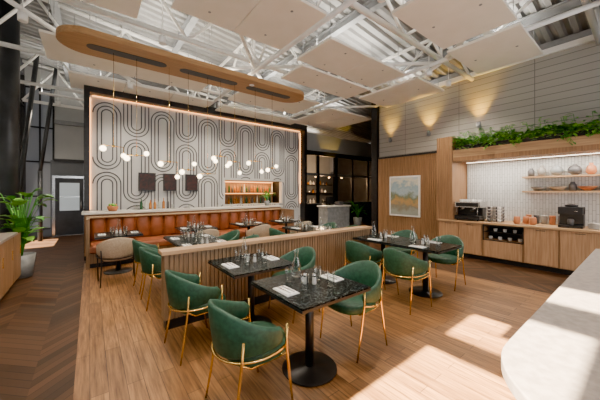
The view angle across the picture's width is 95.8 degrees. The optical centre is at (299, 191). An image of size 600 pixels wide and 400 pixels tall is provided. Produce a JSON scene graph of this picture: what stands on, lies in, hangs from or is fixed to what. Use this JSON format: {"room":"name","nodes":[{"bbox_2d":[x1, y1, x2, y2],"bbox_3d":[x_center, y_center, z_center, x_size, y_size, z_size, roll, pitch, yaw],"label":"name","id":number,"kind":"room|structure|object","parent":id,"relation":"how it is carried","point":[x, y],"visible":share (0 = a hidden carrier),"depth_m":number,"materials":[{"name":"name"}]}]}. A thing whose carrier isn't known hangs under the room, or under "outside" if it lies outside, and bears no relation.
{"room":"restaurant","nodes":[
{"label":"restaurant","id":0,"kind":"room"},
{"bbox_2d":[20,57,24,211],"bbox_3d":[-4.503,-1.405,2.835,0.160,5.950,16.400,0,0,-38],"label":"wall","id":1,"kind":"structure","parent":0,"point":[22,72],"depth_m":9.10,"materials":[{"name":"stone"}]},
{"bbox_2d":[4,0,121,74],"bbox_3d":[-4.375,-3.445,5.151,1.863,1.210,2.353,0,0,-38],"label":"brace","id":2,"kind":"object","parent":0,"point":[11,2],"depth_m":4.43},
{"bbox_2d":[39,67,87,100],"bbox_3d":[-7.339,-3.597,8.482,1.200,1.294,0.120,0,0,-38],"label":"uplight","id":3,"kind":"object","parent":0,"point":[43,93],"depth_m":8.41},
{"bbox_2d":[22,59,124,109],"bbox_3d":[-5.084,-3.575,11.623,9.658,1.350,0.100,0,0,-38],"label":"roof truss","id":4,"kind":"object","parent":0,"point":[24,99],"depth_m":9.06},
{"bbox_2d":[95,70,191,95],"bbox_3d":[-4.305,-3.529,7.671,2.400,1.158,0.120,0,0,-38],"label":"uplight","id":5,"kind":"object","parent":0,"point":[100,75],"depth_m":7.58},
{"bbox_2d":[20,34,296,123],"bbox_3d":[-3.859,-3.575,10.042,9.658,1.350,0.100,0,0,-38],"label":"roof truss","id":6,"kind":"object","parent":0,"point":[31,59],"depth_m":7.55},
{"bbox_2d":[25,66,332,236],"bbox_3d":[-3.604,-1.405,13.783,14.800,5.950,0.200,0,0,-38],"label":"wall","id":7,"kind":"structure","parent":0,"point":[68,140],"depth_m":9.95,"materials":[{"name":"painted plaster"}]},
{"bbox_2d":[25,85,53,230],"bbox_3d":[-9.106,-1.155,9.471,0.780,4.950,0.090,0,0,-38],"label":"window","id":8,"kind":"structure","parent":7,"relation":"in","point":[39,112],"depth_m":9.46,"materials":[{"name":"glass"},{"name":"black metal"}]},
{"bbox_2d":[52,176,83,236],"bbox_3d":[-8.362,0.495,9.842,0.950,2.150,0.187,0,0,-38],"label":"door","id":9,"kind":"structure","parent":7,"relation":"in","point":[67,219],"depth_m":9.78,"materials":[{"name":"glass"},{"name":"black metal"}]},
{"bbox_2d":[54,119,320,173],"bbox_3d":[-3.269,-1.830,13.882,13.850,1.480,0.145,0,0,-38],"label":"trim","id":10,"kind":"structure","parent":7,"relation":"attached to","point":[59,122],"depth_m":9.84,"materials":[{"name":"black metal"}]},
{"bbox_2d":[121,66,252,75],"bbox_3d":[-2.715,-3.445,6.437,2.456,1.210,2.358,0,0,-38],"label":"brace","id":11,"kind":"object","parent":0,"point":[237,67],"depth_m":6.27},
{"bbox_2d":[90,95,299,224],"bbox_3d":[-3.048,-0.555,9.754,7.140,4.250,0.750,0,0,-38],"label":"wall","id":12,"kind":"structure","parent":0,"point":[281,153],"depth_m":8.75,"materials":[{"name":"white paint"}]},
{"bbox_2d":[84,85,306,222],"bbox_3d":[-2.792,-0.620,9.433,7.390,4.380,0.570,0,0,-38],"label":"wall frame","id":13,"kind":"object","parent":12,"relation":"attached to","point":[88,90],"visible":0.86,"depth_m":8.24,"materials":[{"name":"black metal"}]},
{"bbox_2d":[92,102,299,210],"bbox_3d":[-2.810,-0.921,9.456,7.051,3.218,0.011,0,0,-38],"label":"wall decoration","id":14,"kind":"object","parent":12,"relation":"attached to","point":[101,102],"depth_m":8.87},
{"bbox_2d":[138,172,155,190],"bbox_3d":[-4.543,-0.300,8.052,0.450,0.540,0.078,0,0,-38],"label":"screen","id":15,"kind":"object","parent":14,"relation":"attached to","point":[146,181],"visible":1,"depth_m":8.01,"materials":[{"name":"black metal"}]},
{"bbox_2d":[163,173,176,190],"bbox_3d":[-4.050,-0.300,8.435,0.380,0.540,0.078,0,0,-38],"label":"screen","id":16,"kind":"object","parent":14,"relation":"attached to","point":[169,180],"visible":1,"depth_m":8.39,"materials":[{"name":"black metal"}]},
{"bbox_2d":[185,174,197,190],"bbox_3d":[-3.536,-0.300,8.833,0.380,0.540,0.078,0,0,-38],"label":"screen","id":17,"kind":"object","parent":14,"relation":"attached to","point":[191,181],"visible":1,"depth_m":8.80,"materials":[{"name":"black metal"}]},
{"bbox_2d":[225,181,275,203],"bbox_3d":[-2.038,0.020,10.768,2.380,0.860,0.275,0,0,-38],"label":"shelf","id":18,"kind":"object","parent":12,"relation":"on","point":[235,201],"visible":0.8,"depth_m":10.71,"materials":[{"name":"brown wood"}]},
{"bbox_2d":[239,34,254,68],"bbox_3d":[-1.089,-3.325,4.504,2.262,0.970,2.803,0,0,-38],"label":"brace","id":19,"kind":"object","parent":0,"point":[242,38],"depth_m":5.61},
{"bbox_2d":[215,104,299,124],"bbox_3d":[-1.531,-3.247,9.886,3.084,1.082,1.100,0,0,-38],"label":"ceiling panel","id":20,"kind":"object","parent":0,"point":[225,108],"depth_m":9.48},
{"bbox_2d":[228,103,287,116],"bbox_3d":[-1.461,-3.349,9.878,2.400,0.798,0.120,0,0,-38],"label":"uplight","id":21,"kind":"object","parent":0,"point":[231,104],"depth_m":9.69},
{"bbox_2d":[228,87,319,113],"bbox_3d":[-0.752,-3.252,8.149,2.384,1.092,1.400,0,0,-38],"label":"ceiling panel","id":22,"kind":"object","parent":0,"point":[292,108],"depth_m":8.30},
{"bbox_2d":[0,220,569,399],"bbox_3d":[1.360,1.620,7.383,14.800,0.100,16.400,0,0,-38],"label":"floor","id":23,"kind":"structure","parent":0,"point":[64,336],"depth_m":2.87,"materials":[{"name":"brown wood"}]},
{"bbox_2d":[0,0,19,232],"bbox_3d":[-6.077,-1.340,5.664,0.480,5.820,0.480,0,0,-38],"label":"steel column","id":24,"kind":"structure","parent":23,"relation":"on","point":[9,29],"depth_m":5.56,"materials":[{"name":"metal"}]},
{"bbox_2d":[0,232,20,300],"bbox_3d":[-3.925,1.115,2.891,0.780,0.910,4.220,0,0,-38],"label":"storage cabinet","id":25,"kind":"object","parent":23,"relation":"on","point":[10,243],"visible":1,"depth_m":4.11,"materials":[{"name":"brown wood"}]},
{"bbox_2d":[0,188,57,278],"bbox_3d":[-5.157,0.746,5.002,1.035,1.648,1.012,0,0,-38],"label":"rubber plant","id":26,"kind":"object","parent":23,"relation":"on","point":[21,223],"visible":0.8,"depth_m":4.98,"materials":[{"name":"green plant"}]},
{"bbox_2d":[20,54,57,241],"bbox_3d":[-7.407,-1.180,7.649,0.536,5.529,2.724,0,0,-32],"label":"brace","id":27,"kind":"object","parent":23,"relation":"on","point":[36,60],"visible":0.78,"depth_m":8.58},
{"bbox_2d":[96,237,135,287],"bbox_3d":[-3.199,1.166,4.744,0.601,0.811,0.579,0,0,-38],"label":"dining chair","id":28,"kind":"object","parent":23,"relation":"on","point":[120,248],"visible":0.85,"depth_m":4.53,"materials":[{"name":"beige fabric"}]},
{"bbox_2d":[94,230,142,274],"bbox_3d":[-3.598,1.195,5.372,0.760,0.750,0.760,0,0,-38],"label":"dining table","id":29,"kind":"object","parent":23,"relation":"on","point":[118,270],"visible":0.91,"depth_m":5.28,"materials":[{"name":"stone"}]},
{"bbox_2d":[132,239,158,294],"bbox_3d":[-2.447,1.166,4.490,0.579,0.811,0.601,0,0,-41],"label":"dining chair","id":30,"kind":"object","parent":23,"relation":"on","point":[136,244],"visible":0.38,"depth_m":4.26,"materials":[{"name":"green fabric"}]},
{"bbox_2d":[139,247,160,311],"bbox_3d":[-1.989,1.166,3.900,0.579,0.811,0.601,0,0,-38],"label":"dining chair","id":31,"kind":"object","parent":23,"relation":"on","point":[150,260],"visible":0.55,"depth_m":3.64,"materials":[{"name":"green fabric"}]},
{"bbox_2d":[81,205,282,260],"bbox_3d":[-2.978,1.020,8.081,5.500,1.100,0.700,0,0,-38],"label":"bar counter","id":32,"kind":"object","parent":23,"relation":"on","point":[220,208],"visible":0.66,"depth_m":7.28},
{"bbox_2d":[107,203,117,210],"bbox_3d":[-4.640,0.375,6.716,0.235,0.189,0.235,0,0,-4],"label":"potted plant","id":33,"kind":"object","parent":32,"relation":"on","point":[111,207],"visible":1,"depth_m":6.64,"materials":[{"name":"ceramic"}]},
{"bbox_2d":[138,198,170,209],"bbox_3d":[-3.992,0.319,7.553,0.950,0.302,0.170,0,0,-38],"label":"bottles","id":34,"kind":"object","parent":32,"relation":"on","point":[141,202],"visible":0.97,"depth_m":7.51,"materials":[{"name":"glass"}]},
{"bbox_2d":[259,191,275,205],"bbox_3d":[-1.127,0.212,9.508,0.669,0.515,0.569,0,0,-38],"label":"potted plant","id":35,"kind":"object","parent":32,"relation":"on","point":[266,194],"visible":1,"depth_m":9.44,"materials":[{"name":"green plant"}]},
{"bbox_2d":[86,208,293,269],"bbox_3d":[-2.521,1.065,7.410,5.220,1.010,0.900,0,0,-38],"label":"sofa","id":36,"kind":"object","parent":23,"relation":"on","point":[153,227],"visible":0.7,"depth_m":6.97,"materials":[{"name":"brown leather"}]},
{"bbox_2d":[163,233,217,243],"bbox_3d":[-1.992,1.195,4.934,0.760,0.750,0.760,0,0,-38],"label":"dining table","id":37,"kind":"object","parent":23,"relation":"on","point":[181,239],"visible":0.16,"depth_m":4.88,"materials":[{"name":"black stone"}]},
{"bbox_2d":[164,270,225,365],"bbox_3d":[-1.073,1.166,2.784,0.579,0.811,0.601,0,0,-42],"label":"dining chair","id":38,"kind":"object","parent":23,"relation":"on","point":[186,294],"visible":0.84,"depth_m":2.54,"materials":[{"name":"green fabric"}]},
{"bbox_2d":[175,225,217,232],"bbox_3d":[-2.412,1.195,6.292,0.760,0.750,0.760,0,0,-38],"label":"dining table","id":39,"kind":"object","parent":23,"relation":"on","point":[196,228],"visible":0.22,"depth_m":6.09,"materials":[{"name":"black stone"}]},
{"bbox_2d":[173,238,225,246],"bbox_3d":[-1.520,1.195,4.326,0.760,0.750,0.760,0,0,-38],"label":"dining table","id":40,"kind":"object","parent":23,"relation":"on","point":[177,244],"visible":0.06,"depth_m":4.40,"materials":[{"name":"black stone"}]},
{"bbox_2d":[195,229,218,236],"bbox_3d":[-2.019,1.166,5.785,0.601,0.811,0.579,0,0,-38],"label":"dining chair","id":41,"kind":"object","parent":23,"relation":"on","point":[213,232],"visible":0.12,"depth_m":5.59,"materials":[{"name":"beige fabric"}]},
{"bbox_2d":[218,230,239,240],"bbox_3d":[-1.472,1.166,5.310,0.579,0.811,0.601,0,0,-36],"label":"dining chair","id":42,"kind":"object","parent":23,"relation":"on","point":[233,235],"visible":0.12,"depth_m":5.52,"materials":[{"name":"green fabric"}]},
{"bbox_2d":[229,221,268,229],"bbox_3d":[-1.346,1.195,7.119,0.760,0.750,0.760,0,0,-38],"label":"dining table","id":43,"kind":"object","parent":23,"relation":"on","point":[243,224],"visible":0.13,"depth_m":7.05,"materials":[{"name":"black stone"}]},
{"bbox_2d":[205,298,293,399],"bbox_3d":[-0.388,1.166,2.015,0.579,0.811,0.601,0,0,-38],"label":"dining chair","id":44,"kind":"object","parent":23,"relation":"on","point":[249,345],"visible":1,"depth_m":1.79,"materials":[{"name":"green fabric"}]},
{"bbox_2d":[208,252,295,322],"bbox_3d":[-0.574,1.195,3.187,0.760,0.750,0.760,0,0,-38],"label":"dining table","id":45,"kind":"object","parent":23,"relation":"on","point":[254,268],"visible":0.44,"depth_m":3.11,"materials":[{"name":"stone"}]},
{"bbox_2d":[221,262,238,268],"bbox_3d":[-0.775,0.810,3.006,0.120,0.020,0.220,0,0,-38],"label":"napkin","id":46,"kind":"object","parent":45,"relation":"on","point":[228,265],"visible":1,"depth_m":2.98,"materials":[{"name":"paper"}]},
{"bbox_2d":[245,224,270,236],"bbox_3d":[-0.992,1.166,6.582,0.601,0.811,0.579,0,0,-38],"label":"dining chair","id":47,"kind":"object","parent":23,"relation":"on","point":[261,230],"visible":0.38,"depth_m":6.35,"materials":[{"name":"beige fabric"}]},
{"bbox_2d":[158,225,371,329],"bbox_3d":[-0.126,1.120,4.224,3.720,0.900,0.210,0,0,-38],"label":"divider","id":48,"kind":"object","parent":23,"relation":"on","point":[328,245],"visible":0.54,"depth_m":3.62,"materials":[{"name":"brown wood"}]},
{"bbox_2d":[269,228,285,235],"bbox_3d":[-0.389,1.166,5.900,0.579,0.811,0.601,0,0,-38],"label":"dining chair","id":49,"kind":"object","parent":23,"relation":"on","point":[273,232],"visible":0.16,"depth_m":5.66,"materials":[{"name":"green fabric"}]},
{"bbox_2d":[268,219,303,233],"bbox_3d":[-0.398,1.195,7.855,0.760,0.750,0.760,0,0,-38],"label":"dining table","id":50,"kind":"object","parent":23,"relation":"on","point":[282,221],"visible":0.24,"depth_m":7.80,"materials":[{"name":"stone"}]},
{"bbox_2d":[268,246,319,322],"bbox_3d":[-0.074,1.166,3.589,0.579,0.811,0.601,0,0,-40],"label":"dining chair","id":51,"kind":"object","parent":23,"relation":"on","point":[307,255],"visible":0.31,"depth_m":3.76,"materials":[{"name":"green fabric"}]},
{"bbox_2d":[289,221,311,233],"bbox_3d":[0.026,1.166,7.308,0.601,0.811,0.579,0,0,-38],"label":"dining chair","id":52,"kind":"object","parent":23,"relation":"on","point":[304,222],"visible":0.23,"depth_m":7.07,"materials":[{"name":"beige fabric"}]},
{"bbox_2d":[282,225,326,231],"bbox_3d":[0.106,1.195,6.309,0.760,0.750,0.760,0,0,-38],"label":"dining table","id":53,"kind":"object","parent":23,"relation":"on","point":[286,227],"visible":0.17,"depth_m":6.21,"materials":[{"name":"stone"}]},
{"bbox_2d":[251,267,370,386],"bbox_3d":[0.085,1.195,2.420,0.760,0.750,0.760,0,0,-38],"label":"dining table","id":54,"kind":"object","parent":23,"relation":"on","point":[309,367],"visible":0.95,"depth_m":2.35,"materials":[{"name":"stone"}]},
{"bbox_2d":[273,285,299,296],"bbox_3d":[-0.116,0.810,2.238,0.120,0.020,0.220,0,0,-38],"label":"napkin","id":55,"kind":"object","parent":54,"relation":"on","point":[284,290],"visible":1,"depth_m":2.21,"materials":[{"name":"fabric"}]},
{"bbox_2d":[321,273,343,281],"bbox_3d":[0.298,0.810,2.585,0.120,0.020,0.220,0,0,-38],"label":"napkin","id":56,"kind":"object","parent":54,"relation":"on","point":[330,276],"visible":0.92,"depth_m":2.56,"materials":[{"name":"fabric"}]},
{"bbox_2d":[320,222,336,228],"bbox_3d":[0.625,1.166,6.686,0.579,0.811,0.601,0,0,-38],"label":"dining chair","id":57,"kind":"object","parent":23,"relation":"on","point":[334,224],"visible":0.05,"depth_m":6.86,"materials":[{"name":"green fabric"}]},
{"bbox_2d":[317,197,350,227],"bbox_3d":[1.347,0.880,10.663,1.300,1.380,0.600,0,0,-38],"label":"station","id":58,"kind":"object","parent":23,"relation":"on","point":[338,213],"visible":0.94,"depth_m":10.44,"materials":[{"name":"grey stone"}]},
{"bbox_2d":[307,133,370,224],"bbox_3d":[2.029,-0.580,13.806,5.570,4.300,0.170,0,0,-38],"label":"wall","id":59,"kind":"structure","parent":23,"relation":"on","point":[317,145],"depth_m":13.61,"materials":[{"name":"black metal"}]},
{"bbox_2d":[320,260,387,362],"bbox_3d":[0.560,1.166,2.837,0.579,0.811,0.601,0,0,-36],"label":"dining chair","id":60,"kind":"object","parent":23,"relation":"on","point":[367,272],"visible":0.66,"depth_m":2.74,"materials":[{"name":"green fabric"}]},
{"bbox_2d":[343,201,370,225],"bbox_3d":[2.391,0.976,11.545,1.161,1.188,1.257,0,0,-23],"label":"potted fern","id":61,"kind":"object","parent":23,"relation":"on","point":[357,220],"visible":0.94,"depth_m":11.42,"materials":[{"name":"green plant"}]},
{"bbox_2d":[344,241,385,289],"bbox_3d":[1.020,1.166,4.394,0.579,0.811,0.601,0,0,-42],"label":"dining chair","id":62,"kind":"object","parent":23,"relation":"on","point":[355,251],"visible":0.73,"depth_m":4.17,"materials":[{"name":"green fabric"}]},
{"bbox_2d":[371,103,378,233],"bbox_3d":[2.723,-0.865,9.623,0.300,4.870,0.230,0,0,-38],"label":"steel post","id":63,"kind":"object","parent":23,"relation":"on","point":[374,110],"visible":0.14,"depth_m":9.52,"materials":[{"name":"black metal"}]},
{"bbox_2d":[353,233,413,283],"bbox_3d":[1.490,1.195,4.851,0.760,0.750,0.760,0,0,-38],"label":"dining table","id":64,"kind":"object","parent":23,"relation":"on","point":[386,241],"visible":0.52,"depth_m":4.78,"materials":[{"name":"stone"}]},
{"bbox_2d":[385,230,417,257],"bbox_3d":[1.976,1.166,5.269,0.579,0.811,0.601,0,0,-41],"label":"dining chair","id":65,"kind":"object","parent":23,"relation":"on","point":[403,233],"visible":0.3,"depth_m":5.32,"materials":[{"name":"green fabric"}]},
{"bbox_2d":[381,248,431,314],"bbox_3d":[1.460,1.166,3.794,0.579,0.811,0.601,0,0,-34],"label":"dining chair","id":66,"kind":"object","parent":23,"relation":"on","point":[398,264],"visible":0.98,"depth_m":3.58,"materials":[{"name":"green fabric"}]},
{"bbox_2d":[390,239,461,297],"bbox_3d":[1.961,1.195,4.242,0.760,0.750,0.760,0,0,-38],"label":"dining table","id":67,"kind":"object","parent":23,"relation":"on","point":[421,291],"visible":0.87,"depth_m":4.17,"materials":[{"name":"stone"}]},
{"bbox_2d":[422,235,465,290],"bbox_3d":[2.468,1.166,4.635,0.579,0.811,0.601,0,0,-38],"label":"dining chair","id":68,"kind":"object","parent":23,"relation":"on","point":[452,257],"visible":0.7,"depth_m":4.55,"materials":[{"name":"green fabric"}]},
{"bbox_2d":[438,219,599,274],"bbox_3d":[5.692,1.130,4.947,0.920,0.880,5.840,0,0,-38],"label":"base cabinet","id":69,"kind":"object","parent":23,"relation":"on","point":[551,248],"visible":0.92,"depth_m":5.58,"materials":[{"name":"brown wood"}]},
{"bbox_2d":[454,199,486,221],"bbox_3d":[4.151,0.438,6.624,0.521,0.505,0.560,0,0,-38],"label":"espresso machine","id":70,"kind":"object","parent":69,"relation":"on","point":[467,210],"visible":0.99,"depth_m":6.53,"materials":[{"name":"black metal"}]},
{"bbox_2d":[487,206,504,221],"bbox_3d":[4.535,0.511,6.276,0.300,0.348,0.276,0,0,-38],"label":"cups","id":71,"kind":"object","parent":69,"relation":"on","point":[492,213],"visible":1,"depth_m":6.22,"materials":[{"name":"ceramic"}]},
{"bbox_2d":[526,214,558,224],"bbox_3d":[5.229,0.595,5.822,0.160,0.191,0.710,0,0,-38],"label":"canisters","id":72,"kind":"object","parent":69,"relation":"on","point":[544,218],"visible":0.66,"depth_m":5.76,"materials":[{"name":"ceramic"}]},
{"bbox_2d":[558,204,584,228],"bbox_3d":[5.264,0.460,5.260,0.354,0.460,0.340,0,0,-38],"label":"coffee machine","id":73,"kind":"object","parent":69,"relation":"on","point":[570,215],"visible":0.99,"depth_m":5.20,"materials":[{"name":"black metal"}]},
{"bbox_2d":[588,223,599,229],"bbox_3d":[5.479,0.636,5.010,0.224,0.108,0.224,0,0,-38],"label":"plate stack","id":74,"kind":"object","parent":69,"relation":"on","point":[596,226],"visible":1,"depth_m":5.00,"materials":[{"name":"ceramic"}]},
{"bbox_2d":[501,249,599,399],"bbox_3d":[2.274,1.110,1.612,3.630,0.920,1.000,0,0,-38],"label":"counter","id":75,"kind":"object","parent":23,"relation":"on","point":[555,354],"visible":1,"depth_m":1.13,"materials":[{"name":"white stone"}]},
{"bbox_2d":[20,0,599,142],"bbox_3d":[1.360,-3.630,7.383,14.800,1.600,16.600,0,0,-38],"label":"ceiling","id":76,"kind":"structure","parent":0,"point":[367,36],"depth_m":6.79,"materials":[{"name":"metal"}]},
{"bbox_2d":[17,0,27,23],"bbox_3d":[-4.187,-3.395,4.093,0.120,1.630,0.120,0,0,-38],"label":"pendant light","id":77,"kind":"object","parent":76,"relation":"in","point":[22,17],"visible":1,"depth_m":4.07,"materials":[{"name":"white metal"}]},
{"bbox_2d":[81,0,141,18],"bbox_3d":[-2.448,-3.477,2.911,1.484,1.462,2.400,0,0,-38],"label":"ceiling panel","id":78,"kind":"object","parent":76,"relation":"hanging from","point":[130,8],"depth_m":4.00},
{"bbox_2d":[99,53,126,157],"bbox_3d":[-3.465,-1.614,5.033,0.104,1.940,0.438,0,0,34],"label":"pendant light","id":79,"kind":"object","parent":76,"relation":"hanging from","point":[102,148],"visible":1,"depth_m":5.03,"materials":[{"name":"gold metal"}]},
{"bbox_2d":[39,0,207,91],"bbox_3d":[-3.619,-3.467,6.052,3.084,1.442,1.200,0,0,-38],"label":"ceiling panel","id":80,"kind":"object","parent":76,"relation":"hanging from","point":[54,50],"depth_m":5.89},
{"bbox_2d":[124,59,148,160],"bbox_3d":[-3.172,-1.591,5.258,0.438,1.986,0.107,0,0,-13],"label":"pendant light","id":81,"kind":"object","parent":76,"relation":"hanging from","point":[127,158],"visible":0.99,"depth_m":5.26,"materials":[{"name":"glass"}]},
{"bbox_2d":[68,15,213,107],"bbox_3d":[-4.320,-3.452,7.691,3.384,1.412,1.150,0,0,-38],"label":"ceiling panel","id":82,"kind":"object","parent":76,"relation":"hanging from","point":[78,80],"depth_m":7.20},
{"bbox_2d":[0,0,322,114],"bbox_3d":[-2.388,-3.575,8.146,9.658,1.350,0.100,0,0,-38],"label":"roof truss","id":83,"kind":"object","parent":76,"relation":"attached to","point":[129,33],"depth_m":6.17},
{"bbox_2d":[159,0,165,45],"bbox_3d":[-2.397,-3.305,4.722,0.120,1.450,0.120,0,0,-38],"label":"pendant light","id":84,"kind":"object","parent":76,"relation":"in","point":[162,39],"visible":1,"depth_m":4.71,"materials":[{"name":"white metal"}]},
{"bbox_2d":[56,4,303,102],"bbox_3d":[-2.028,-3.357,6.122,5.200,1.546,0.840,0,0,-38],"label":"pendant light fixture","id":85,"kind":"object","parent":76,"relation":"hanging from","point":[81,39],"depth_m":5.46,"materials":[{"name":"wood"}]},
{"bbox_2d":[56,0,376,97],"bbox_3d":[-0.917,-3.575,6.250,9.658,1.350,0.100,0,0,-38],"label":"roof truss","id":86,"kind":"object","parent":76,"relation":"attached to","point":[77,3],"depth_m":5.13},
{"bbox_2d":[211,81,228,167],"bbox_3d":[-1.843,-1.579,6.287,0.438,2.010,0.104,0,0,-43],"label":"pendant light","id":87,"kind":"object","parent":76,"relation":"hanging from","point":[212,157],"visible":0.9,"depth_m":6.29,"materials":[{"name":"glass"}]},
{"bbox_2d":[171,0,326,49],"bbox_3d":[-0.747,-3.374,4.103,1.934,1.297,1.300,0,0,-38],"label":"ceiling panel","id":88,"kind":"object","parent":76,"relation":"hanging from","point":[273,23],"depth_m":4.20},
{"bbox_2d":[191,0,357,106],"bbox_3d":[-1.408,-3.274,6.807,0.090,0.979,12.117,0,0,-38],"label":"roof truss","id":89,"kind":"object","parent":76,"relation":"attached to","point":[347,3],"depth_m":5.35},
{"bbox_2d":[307,180,326,202],"bbox_3d":[0.370,0.410,16.410,4.300,2.321,0.480,0,0,-38],"label":"bottles","id":90,"kind":"object","parent":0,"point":[309,182],"visible":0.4,"depth_m":16.82,"materials":[{"name":"multicoloured glass"}]},
{"bbox_2d":[49,0,595,116],"bbox_3d":[-0.554,-3.710,5.772,7.540,0.920,16.000,0,0,-38],"label":"roof","id":91,"kind":"structure","parent":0,"point":[354,17],"depth_m":6.01,"materials":[{"name":"metal"}]},
{"bbox_2d":[281,51,369,98],"bbox_3d":[0.701,-3.232,6.846,2.284,1.052,0.840,0,0,-38],"label":"ceiling panel","id":92,"kind":"object","parent":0,"point":[305,75],"depth_m":6.65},
{"bbox_2d":[297,104,370,129],"bbox_3d":[1.171,-3.112,10.400,2.184,0.772,2.200,0,0,-38],"label":"ceiling panel","id":93,"kind":"object","parent":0,"point":[329,118],"depth_m":10.20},
{"bbox_2d":[305,104,376,109],"bbox_3d":[0.920,-3.095,9.256,2.456,0.510,2.358,0,0,-38],"label":"brace","id":94,"kind":"object","parent":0,"point":[359,106],"depth_m":9.15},
{"bbox_2d":[255,48,441,68],"bbox_3d":[1.046,-3.165,6.158,3.254,0.650,2.811,0,0,-38],"label":"brace","id":95,"kind":"object","parent":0,"point":[428,62],"depth_m":6.09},
{"bbox_2d":[297,0,405,87],"bbox_3d":[1.203,-3.262,5.995,2.434,1.032,1.000,0,0,-38],"label":"ceiling panel","id":96,"kind":"object","parent":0,"point":[332,55],"depth_m":5.80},
{"bbox_2d":[333,143,370,201],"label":"window","id":97,"kind":"structure","parent":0,"point":[359,167],"depth_m":16.78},
{"bbox_2d":[359,49,444,106],"bbox_3d":[2.817,-3.112,7.627,1.384,0.772,1.800,0,0,-38],"label":"ceiling panel","id":98,"kind":"object","parent":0,"point":[414,88],"depth_m":7.44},
{"bbox_2d":[340,0,473,80],"bbox_3d":[0.707,-3.575,4.156,9.658,1.350,0.100,0,0,-38],"label":"roof truss","id":99,"kind":"object","parent":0,"point":[398,31],"depth_m":5.07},
{"bbox_2d":[268,0,599,117],"bbox_3d":[0.954,-3.135,8.641,0.090,0.660,12.113,0,0,-38],"label":"roof truss","id":100,"kind":"object","parent":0,"point":[593,4],"depth_m":5.90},
{"bbox_2d":[437,136,466,219],"bbox_3d":[4.006,-0.348,7.129,0.910,2.065,0.375,0,0,-38],"label":"pillar","id":101,"kind":"structure","parent":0,"point":[451,176],"depth_m":6.86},
{"bbox_2d":[392,0,516,48],"bbox_3d":[2.422,-3.240,4.220,1.684,1.027,1.140,0,0,-38],"label":"ceiling panel","id":102,"kind":"object","parent":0,"point":[446,23],"depth_m":4.24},
{"bbox_2d":[379,28,599,163],"bbox_3d":[5.563,-0.870,5.954,0.210,4.880,8.990,0,0,-38],"label":"wall","id":103,"kind":"structure","parent":0,"point":[558,82],"depth_m":6.57,"materials":[{"name":"grey"}]},
{"bbox_2d":[378,151,438,239],"bbox_3d":[3.462,0.190,8.507,0.099,2.760,2.360,0,0,-38],"label":"panel","id":104,"kind":"object","parent":103,"relation":"attached to","point":[424,164],"visible":0.62,"depth_m":8.40,"materials":[{"name":"brown wood"}]},
{"bbox_2d":[389,175,420,216],"bbox_3d":[3.312,0.130,8.612,0.047,1.280,1.050,0,0,-38],"label":"framed picture","id":105,"kind":"object","parent":104,"relation":"attached to","point":[404,191],"visible":1,"depth_m":8.55,"materials":[{"name":"wood"},{"name":"paper"}]},
{"bbox_2d":[453,134,599,163],"bbox_3d":[5.815,-0.886,4.814,0.890,0.288,5.480,0,0,-38],"label":"wood canopy","id":106,"kind":"object","parent":103,"relation":"attached to","point":[550,148],"visible":1,"depth_m":5.57,"materials":[{"name":"wood"}]},
{"bbox_2d":[451,111,599,149],"bbox_3d":[5.555,-1.157,4.661,0.729,0.620,5.519,0,0,-38],"label":"plants","id":107,"kind":"object","parent":106,"relation":"attached to","point":[580,129],"visible":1,"depth_m":5.52,"materials":[{"name":"green plant"}]},
{"bbox_2d":[467,155,599,225],"bbox_3d":[6.154,-0.025,5.071,0.040,1.430,5.470,0,0,-38],"label":"tile backsplash","id":108,"kind":"structure","parent":103,"relation":"attached to","point":[500,184],"depth_m":6.19,"materials":[{"name":"tile"}]},
{"bbox_2d":[522,174,599,192],"bbox_3d":[6.335,-0.168,4.566,0.289,0.355,4.050,0,0,-38],"label":"floating shelf","id":109,"kind":"object","parent":103,"relation":"attached to","point":[582,175],"visible":1,"depth_m":5.52,"materials":[{"name":"brown wood"}]},
{"bbox_2d":[537,165,546,175],"bbox_3d":[5.281,-0.461,5.918,0.161,0.230,0.159,0,0,-38],"label":"ceramic vase","id":110,"kind":"object","parent":109,"relation":"on","point":[541,171],"visible":0.9,"depth_m":5.88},
{"bbox_2d":[550,165,563,174],"bbox_3d":[5.428,-0.455,5.729,0.218,0.218,0.215,0,0,-38],"label":"ceramic vase","id":111,"kind":"object","parent":109,"relation":"on","point":[556,170],"visible":0.88,"depth_m":5.67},
{"bbox_2d":[549,186,567,190],"bbox_3d":[5.440,-0.071,5.713,0.299,0.092,0.294,0,0,-38],"label":"bowl","id":112,"kind":"object","parent":109,"relation":"on","point":[556,188],"visible":1,"depth_m":5.64,"materials":[{"name":"beige ceramic"}]},
{"bbox_2d":[568,182,576,190],"bbox_3d":[5.575,-0.117,5.539,0.126,0.184,0.125,0,0,-38],"label":"ceramic vase","id":113,"kind":"object","parent":109,"relation":"on","point":[572,186],"visible":1,"depth_m":5.50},
{"bbox_2d":[567,164,581,174],"bbox_3d":[5.593,-0.455,5.516,0.218,0.218,0.215,0,0,-38],"label":"ceramic vase","id":114,"kind":"object","parent":109,"relation":"on","point":[574,169],"visible":0.94,"depth_m":5.46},
{"bbox_2d":[577,186,597,190],"bbox_3d":[5.704,-0.071,5.373,0.299,0.092,0.294,0,0,-38],"label":"bowl","id":115,"kind":"object","parent":109,"relation":"on","point":[585,188],"visible":1,"depth_m":5.31,"materials":[{"name":"ceramic"}]},
{"bbox_2d":[586,163,596,173],"bbox_3d":[5.734,-0.461,5.334,0.161,0.230,0.159,0,0,-38],"label":"ceramic vase","id":116,"kind":"object","parent":109,"relation":"on","point":[591,168],"visible":0.91,"depth_m":5.29,"materials":[{"name":"ceramic"}]},
{"bbox_2d":[447,0,542,73],"bbox_3d":[3.824,-3.137,5.308,1.534,0.862,1.140,0,0,-38],"label":"ceiling panel","id":117,"kind":"object","parent":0,"point":[511,44],"depth_m":5.19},
{"bbox_2d":[581,0,599,44],"bbox_3d":[2.087,-3.575,2.378,9.658,1.350,0.100,0,0,-38],"label":"roof truss","id":118,"kind":"object","parent":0,"point":[593,14],"depth_m":4.77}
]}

